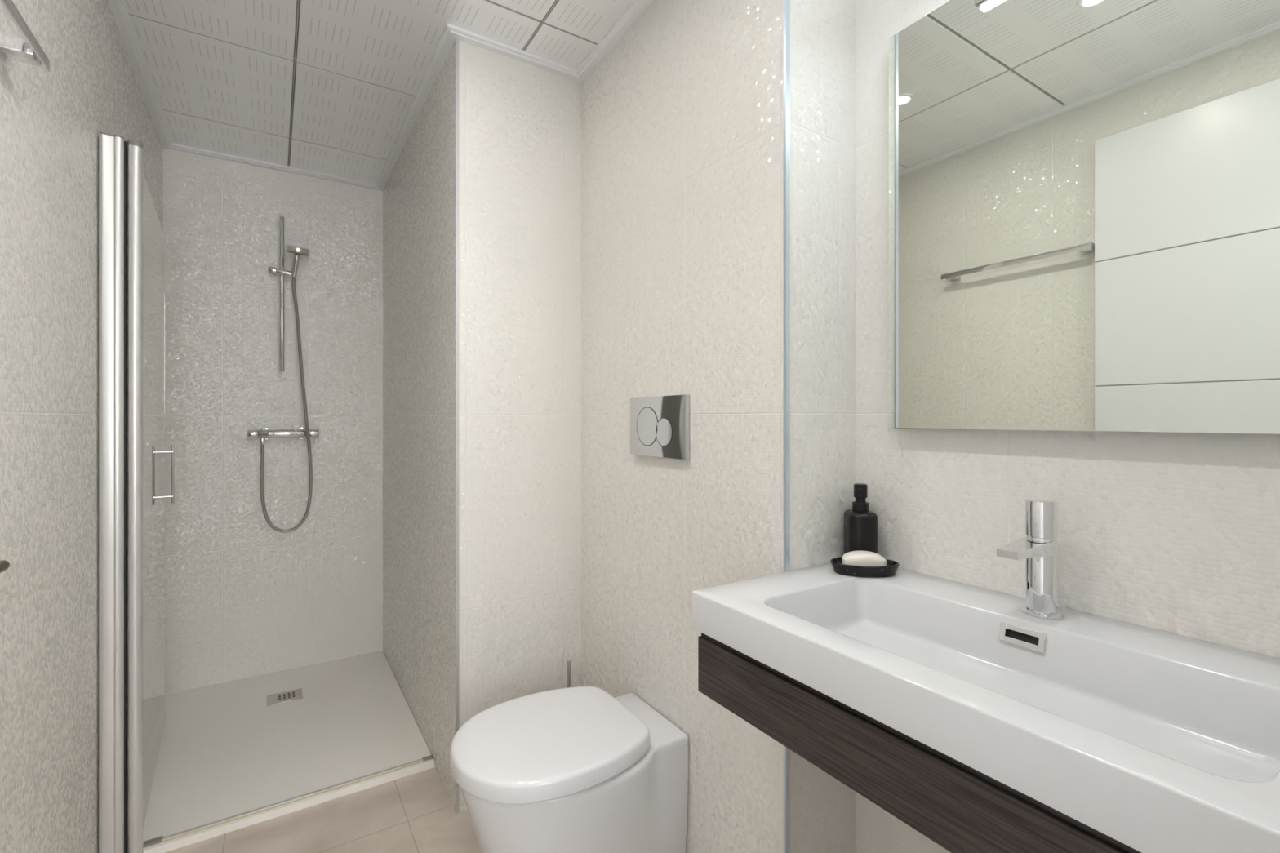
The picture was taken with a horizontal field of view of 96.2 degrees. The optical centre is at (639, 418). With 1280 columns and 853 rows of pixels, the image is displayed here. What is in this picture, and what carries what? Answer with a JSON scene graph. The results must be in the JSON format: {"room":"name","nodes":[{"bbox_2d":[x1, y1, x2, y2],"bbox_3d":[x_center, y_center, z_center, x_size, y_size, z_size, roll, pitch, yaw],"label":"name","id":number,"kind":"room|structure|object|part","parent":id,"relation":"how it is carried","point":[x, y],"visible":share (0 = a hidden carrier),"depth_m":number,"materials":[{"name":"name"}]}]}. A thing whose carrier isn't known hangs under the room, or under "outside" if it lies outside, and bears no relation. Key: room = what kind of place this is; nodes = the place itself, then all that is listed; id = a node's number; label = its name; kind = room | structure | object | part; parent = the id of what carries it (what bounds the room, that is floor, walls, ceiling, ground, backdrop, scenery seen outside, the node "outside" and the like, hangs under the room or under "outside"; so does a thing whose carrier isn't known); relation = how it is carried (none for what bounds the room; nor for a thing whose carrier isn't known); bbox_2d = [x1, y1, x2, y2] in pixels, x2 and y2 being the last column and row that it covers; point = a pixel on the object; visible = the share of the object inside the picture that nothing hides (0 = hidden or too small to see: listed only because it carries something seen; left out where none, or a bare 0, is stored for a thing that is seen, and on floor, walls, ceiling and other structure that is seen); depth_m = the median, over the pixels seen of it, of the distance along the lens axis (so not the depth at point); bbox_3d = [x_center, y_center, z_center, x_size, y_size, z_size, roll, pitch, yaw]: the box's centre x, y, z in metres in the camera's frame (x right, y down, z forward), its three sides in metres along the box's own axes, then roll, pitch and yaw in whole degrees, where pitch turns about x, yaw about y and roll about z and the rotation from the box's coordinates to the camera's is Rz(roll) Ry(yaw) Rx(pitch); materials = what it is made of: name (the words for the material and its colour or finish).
{"room":"bathroom","nodes":[
{"label":"bathroom","id":0,"kind":"room"},
{"bbox_2d":[0,0,163,852],"bbox_3d":[-1.228,-0.020,1.097,0.120,2.450,3.371,0,0,-33],"label":"wall","id":1,"kind":"structure","parent":0,"point":[51,122],"depth_m":1.19,"materials":[{"name":"tile"}]},
{"bbox_2d":[0,560,9,573],"bbox_3d":[-0.876,0.205,0.728,0.074,0.044,0.134,0,0,-33],"label":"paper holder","id":2,"kind":"object","parent":1,"relation":"attached to","point":[4,565],"visible":1,"depth_m":0.79,"materials":[{"name":"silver metal"}]},
{"bbox_2d":[0,0,49,71],"bbox_3d":[-0.918,-0.623,0.771,0.050,0.024,0.556,0,0,-33],"label":"towel rail","id":3,"kind":"object","parent":1,"relation":"attached to","point":[27,50],"visible":1,"depth_m":0.95,"materials":[{"name":"silver metal"}]},
{"bbox_2d":[98,132,174,852],"bbox_3d":[-1.592,0.218,1.858,0.087,1.930,0.814,0,0,-33],"label":"shower door","id":4,"kind":"structure","parent":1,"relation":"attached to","point":[131,242],"depth_m":1.53,"materials":[{"name":"metal"}]},
{"bbox_3d":[-1.362,0.224,1.548,0.032,1.910,0.032,0,0,-33],"label":"hinge post","id":5,"kind":"part","parent":4,"relation":"part of","materials":[{"name":"metal"}]},
{"bbox_3d":[-1.593,0.232,1.878,0.006,1.855,0.781,0,0,-36],"label":"glass","id":6,"kind":"part","parent":4,"relation":"part of","materials":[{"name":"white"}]},
{"bbox_3d":[-1.783,0.125,2.142,0.062,0.012,0.012,0,0,-36],"label":"handle post","id":7,"kind":"part","parent":4,"relation":"part of","materials":[{"name":"silver metal"}]},
{"bbox_3d":[-1.783,0.293,2.142,0.062,0.012,0.012,0,0,-36],"label":"handle post","id":8,"kind":"part","parent":4,"relation":"part of","materials":[{"name":"silver metal"}]},
{"bbox_2d":[163,147,382,694],"bbox_3d":[-1.704,-0.020,2.734,0.868,2.450,0.100,0,0,-33],"label":"wall","id":9,"kind":"structure","parent":0,"point":[245,597],"depth_m":2.66,"materials":[{"name":"tile"}]},
{"bbox_2d":[267,216,291,371],"bbox_3d":[-1.659,-0.574,2.653,0.102,0.714,0.083,0,0,-33],"label":"riser rail","id":10,"kind":"object","parent":9,"relation":"attached to","point":[281,271],"visible":0.98,"depth_m":2.64,"materials":[{"name":"silver metal"}]},
{"bbox_3d":[-1.679,-0.678,2.622,0.033,0.034,0.031,0,0,-25],"label":"lock knob","id":11,"kind":"part","parent":10,"relation":"part of","materials":[{"name":"silver metal"}]},
{"bbox_3d":[-1.652,-0.574,2.648,0.021,0.714,0.021,0,0,-33],"label":"rail","id":12,"kind":"part","parent":10,"relation":"part of","materials":[{"name":"silver metal"}]},
{"bbox_2d":[284,244,310,277],"bbox_3d":[-1.556,-0.720,2.615,0.098,0.138,0.114,0,0,-12],"label":"shower","id":13,"kind":"object","parent":10,"relation":"attached to","point":[296,250],"visible":1,"depth_m":2.60,"materials":[{"name":"silver metal"}]},
{"bbox_3d":[-1.582,-0.702,2.634,0.073,0.101,0.026,0,0,44],"label":"handle","id":14,"kind":"part","parent":13,"relation":"part of","materials":[{"name":"silver metal"}]},
{"bbox_2d":[247,426,319,444],"bbox_3d":[-1.651,0.078,2.661,0.278,0.073,0.080,0,0,-33],"label":"shower mixer","id":15,"kind":"object","parent":9,"relation":"attached to","point":[264,433],"visible":0.85,"depth_m":2.62,"materials":[{"name":"silver metal"}]},
{"bbox_3d":[-1.741,0.069,2.580,0.040,0.041,0.041,0,0,-33],"label":"control knob","id":16,"kind":"part","parent":15,"relation":"part of","materials":[{"name":"silver metal"}]},
{"bbox_2d":[259,437,265,444],"bbox_3d":[-1.710,0.101,2.599,0.022,0.027,0.022,0,0,-33],"label":"outlet","id":17,"kind":"object","parent":15,"relation":"attached to","point":[262,440],"depth_m":2.59,"materials":[{"name":"silver metal"}]},
{"bbox_2d":[260,276,312,533],"bbox_3d":[-1.625,-0.065,2.644,0.206,1.185,0.041,0,0,-20],"label":"shower hose","id":18,"kind":"object","parent":15,"relation":"attached to","point":[300,351],"visible":1,"depth_m":2.65,"materials":[{"name":"silver metal"}]},
{"bbox_3d":[-1.542,0.069,2.707,0.046,0.041,0.041,0,0,-33],"label":"control knob","id":19,"kind":"part","parent":15,"relation":"part of","materials":[{"name":"silver metal"}]},
{"bbox_2d":[164,767,481,852],"bbox_3d":[-0.548,1.245,1.532,1.694,0.080,3.371,0,0,-33],"label":"floor","id":20,"kind":"structure","parent":0,"point":[415,813],"depth_m":1.70,"materials":[{"name":"beige tile"}]},
{"bbox_2d":[142,650,434,852],"bbox_3d":[-1.373,1.194,2.222,0.859,0.022,1.118,0,0,-33],"label":"shower tray","id":21,"kind":"object","parent":20,"relation":"on","point":[227,749],"visible":0.98,"depth_m":2.09,"materials":[{"name":"white ceramic"}]},
{"bbox_2d":[142,755,433,848],"bbox_3d":[-1.047,1.179,1.794,0.770,0.008,0.021,0,0,-33],"label":"rail","id":22,"kind":"object","parent":21,"relation":"on","point":[158,840],"visible":1,"depth_m":1.75,"materials":[{"name":"grey metal"}]},
{"bbox_2d":[449,686,688,852],"bbox_3d":[-0.184,0.979,1.422,0.550,0.452,0.394,0,0,-33],"label":"toilet","id":23,"kind":"object","parent":20,"relation":"on","point":[578,769],"visible":1,"depth_m":1.31,"materials":[{"name":"ceramic"}]},
{"bbox_3d":[-0.227,0.775,1.395,0.449,0.044,0.394,0,0,-33],"label":"lid","id":24,"kind":"part","parent":23,"relation":"part of","materials":[{"name":"plastic"}]},
{"bbox_2d":[567,660,570,687],"bbox_3d":[-0.225,0.986,1.820,0.084,0.437,0.084,0,0,-33],"label":"toilet brush","id":25,"kind":"object","parent":20,"relation":"on","point":[568,661],"visible":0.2,"depth_m":1.81,"materials":[{"name":"metal"}]},
{"bbox_2d":[124,0,635,184],"bbox_3d":[-0.556,-1.183,1.526,1.714,0.016,3.371,0,0,-33],"label":"ceiling","id":26,"kind":"structure","parent":0,"point":[221,73],"depth_m":1.88,"materials":[{"name":"paint"}]},
{"bbox_2d":[382,40,581,812],"bbox_3d":[-0.784,-0.020,2.496,0.425,2.450,1.492,0,0,-33],"label":"wall partition","id":27,"kind":"structure","parent":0,"point":[520,122],"depth_m":1.91,"materials":[{"name":"tile"}]},
{"bbox_2d":[455,37,458,813],"bbox_3d":[-0.558,0.022,1.754,0.010,2.366,0.004,0,0,-33],"label":"trim","id":28,"kind":"structure","parent":27,"relation":"attached to","point":[456,39],"depth_m":1.75,"materials":[{"name":"grey metal"}]},
{"bbox_2d":[581,0,855,852],"bbox_3d":[-0.221,-0.020,2.293,0.324,2.450,2.440,0,0,-33],"label":"wall","id":29,"kind":"structure","parent":0,"point":[682,117],"depth_m":1.37,"materials":[{"name":"tile"}]},
{"bbox_2d":[106,0,653,191],"bbox_3d":[-0.562,-1.171,1.540,1.510,0.020,3.143,0,0,-33],"label":"trim","id":30,"kind":"structure","parent":29,"relation":"attached to","point":[118,8],"depth_m":1.91,"materials":[{"name":"white paint"}]},
{"bbox_2d":[630,394,689,459],"bbox_3d":[0.048,0.022,1.561,0.016,0.165,0.266,0,0,-33],"label":"flush plate","id":31,"kind":"object","parent":29,"relation":"attached to","point":[660,425],"visible":1,"depth_m":1.53,"materials":[{"name":"grey metal"}]},
{"bbox_2d":[783,0,790,852],"bbox_3d":[0.302,0.022,1.181,0.012,2.366,0.006,0,0,-33],"label":"trim","id":32,"kind":"structure","parent":29,"relation":"attached to","point":[786,2],"depth_m":1.18,"materials":[{"name":"metal"}]},
{"bbox_2d":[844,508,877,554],"bbox_3d":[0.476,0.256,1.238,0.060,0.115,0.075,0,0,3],"label":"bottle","id":33,"kind":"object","parent":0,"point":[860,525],"depth_m":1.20,"materials":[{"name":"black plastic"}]},
{"bbox_2d":[855,0,1279,852],"bbox_3d":[0.780,-0.020,0.932,0.100,2.450,0.932,0,0,-33],"label":"wall","id":34,"kind":"structure","parent":0,"point":[1175,533],"depth_m":0.97,"materials":[{"name":"tile"}]},
{"bbox_2d":[697,632,1141,852],"bbox_3d":[0.510,0.440,0.839,0.454,0.118,0.793,0,0,-33],"label":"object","id":35,"kind":"object","parent":34,"relation":"attached to","point":[954,805],"visible":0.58,"depth_m":0.72,"materials":[{"name":"brown wood"}]},
{"bbox_2d":[691,563,1279,852],"bbox_3d":[0.504,0.358,0.835,0.468,0.088,0.797,0,0,-33],"label":"washbasin","id":36,"kind":"object","parent":35,"relation":"on","point":[1152,740],"visible":0.97,"depth_m":0.74,"materials":[{"name":"white ceramic"}]},
{"bbox_2d":[844,483,877,554],"bbox_3d":[0.476,0.227,1.238,0.060,0.173,0.075,0,0,3],"label":"soap dispenser","id":37,"kind":"object","parent":36,"relation":"on","point":[860,523],"visible":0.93,"depth_m":1.21,"materials":[{"name":"black plastic"}]},
{"bbox_3d":[0.476,0.175,1.238,0.021,0.011,0.021,0,0,44],"label":"pump stem","id":38,"kind":"part","parent":37,"relation":"part of","materials":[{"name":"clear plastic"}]},
{"bbox_2d":[830,557,899,577],"bbox_3d":[0.455,0.302,1.163,0.133,0.024,0.083,0,0,7],"label":"soap dish","id":39,"kind":"object","parent":36,"relation":"on","point":[891,567],"visible":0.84,"depth_m":1.13,"materials":[{"name":"black plastic"}]},
{"bbox_2d":[841,551,886,566],"bbox_3d":[0.453,0.287,1.160,0.084,0.035,0.049,0,0,7],"label":"soap bar","id":40,"kind":"object","parent":39,"relation":"in","point":[863,558],"visible":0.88,"depth_m":1.14,"materials":[{"name":"white wax"}]},
{"bbox_3d":[0.595,0.339,0.890,0.016,0.028,0.063,16,-9,-31],"label":"overflow frame","id":41,"kind":"part","parent":36,"relation":"part of","materials":[{"name":"silver metal"}]},
{"bbox_2d":[996,498,1064,619],"bbox_3d":[0.612,0.223,0.903,0.142,0.182,0.060,0,0,-33],"label":"tap","id":42,"kind":"object","parent":36,"relation":"on","point":[1039,547],"visible":1,"depth_m":0.91,"materials":[{"name":"silver metal"}]},
{"bbox_3d":[0.602,0.205,0.896,0.117,0.024,0.042,0,0,-33],"label":"spout","id":43,"kind":"part","parent":42,"relation":"part of","materials":[{"name":"silver metal"}]},
{"bbox_3d":[0.647,0.162,0.925,0.044,0.059,0.044,0,0,-33],"label":"control knob","id":44,"kind":"part","parent":42,"relation":"part of","materials":[{"name":"silver metal"}]},
{"bbox_2d":[888,0,1279,434],"bbox_3d":[0.698,-0.385,0.936,0.033,0.809,0.626,0,0,-33],"label":"wall mirror","id":45,"kind":"object","parent":34,"relation":"attached to","point":[1084,195],"visible":1,"depth_m":0.90,"materials":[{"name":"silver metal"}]}
]}

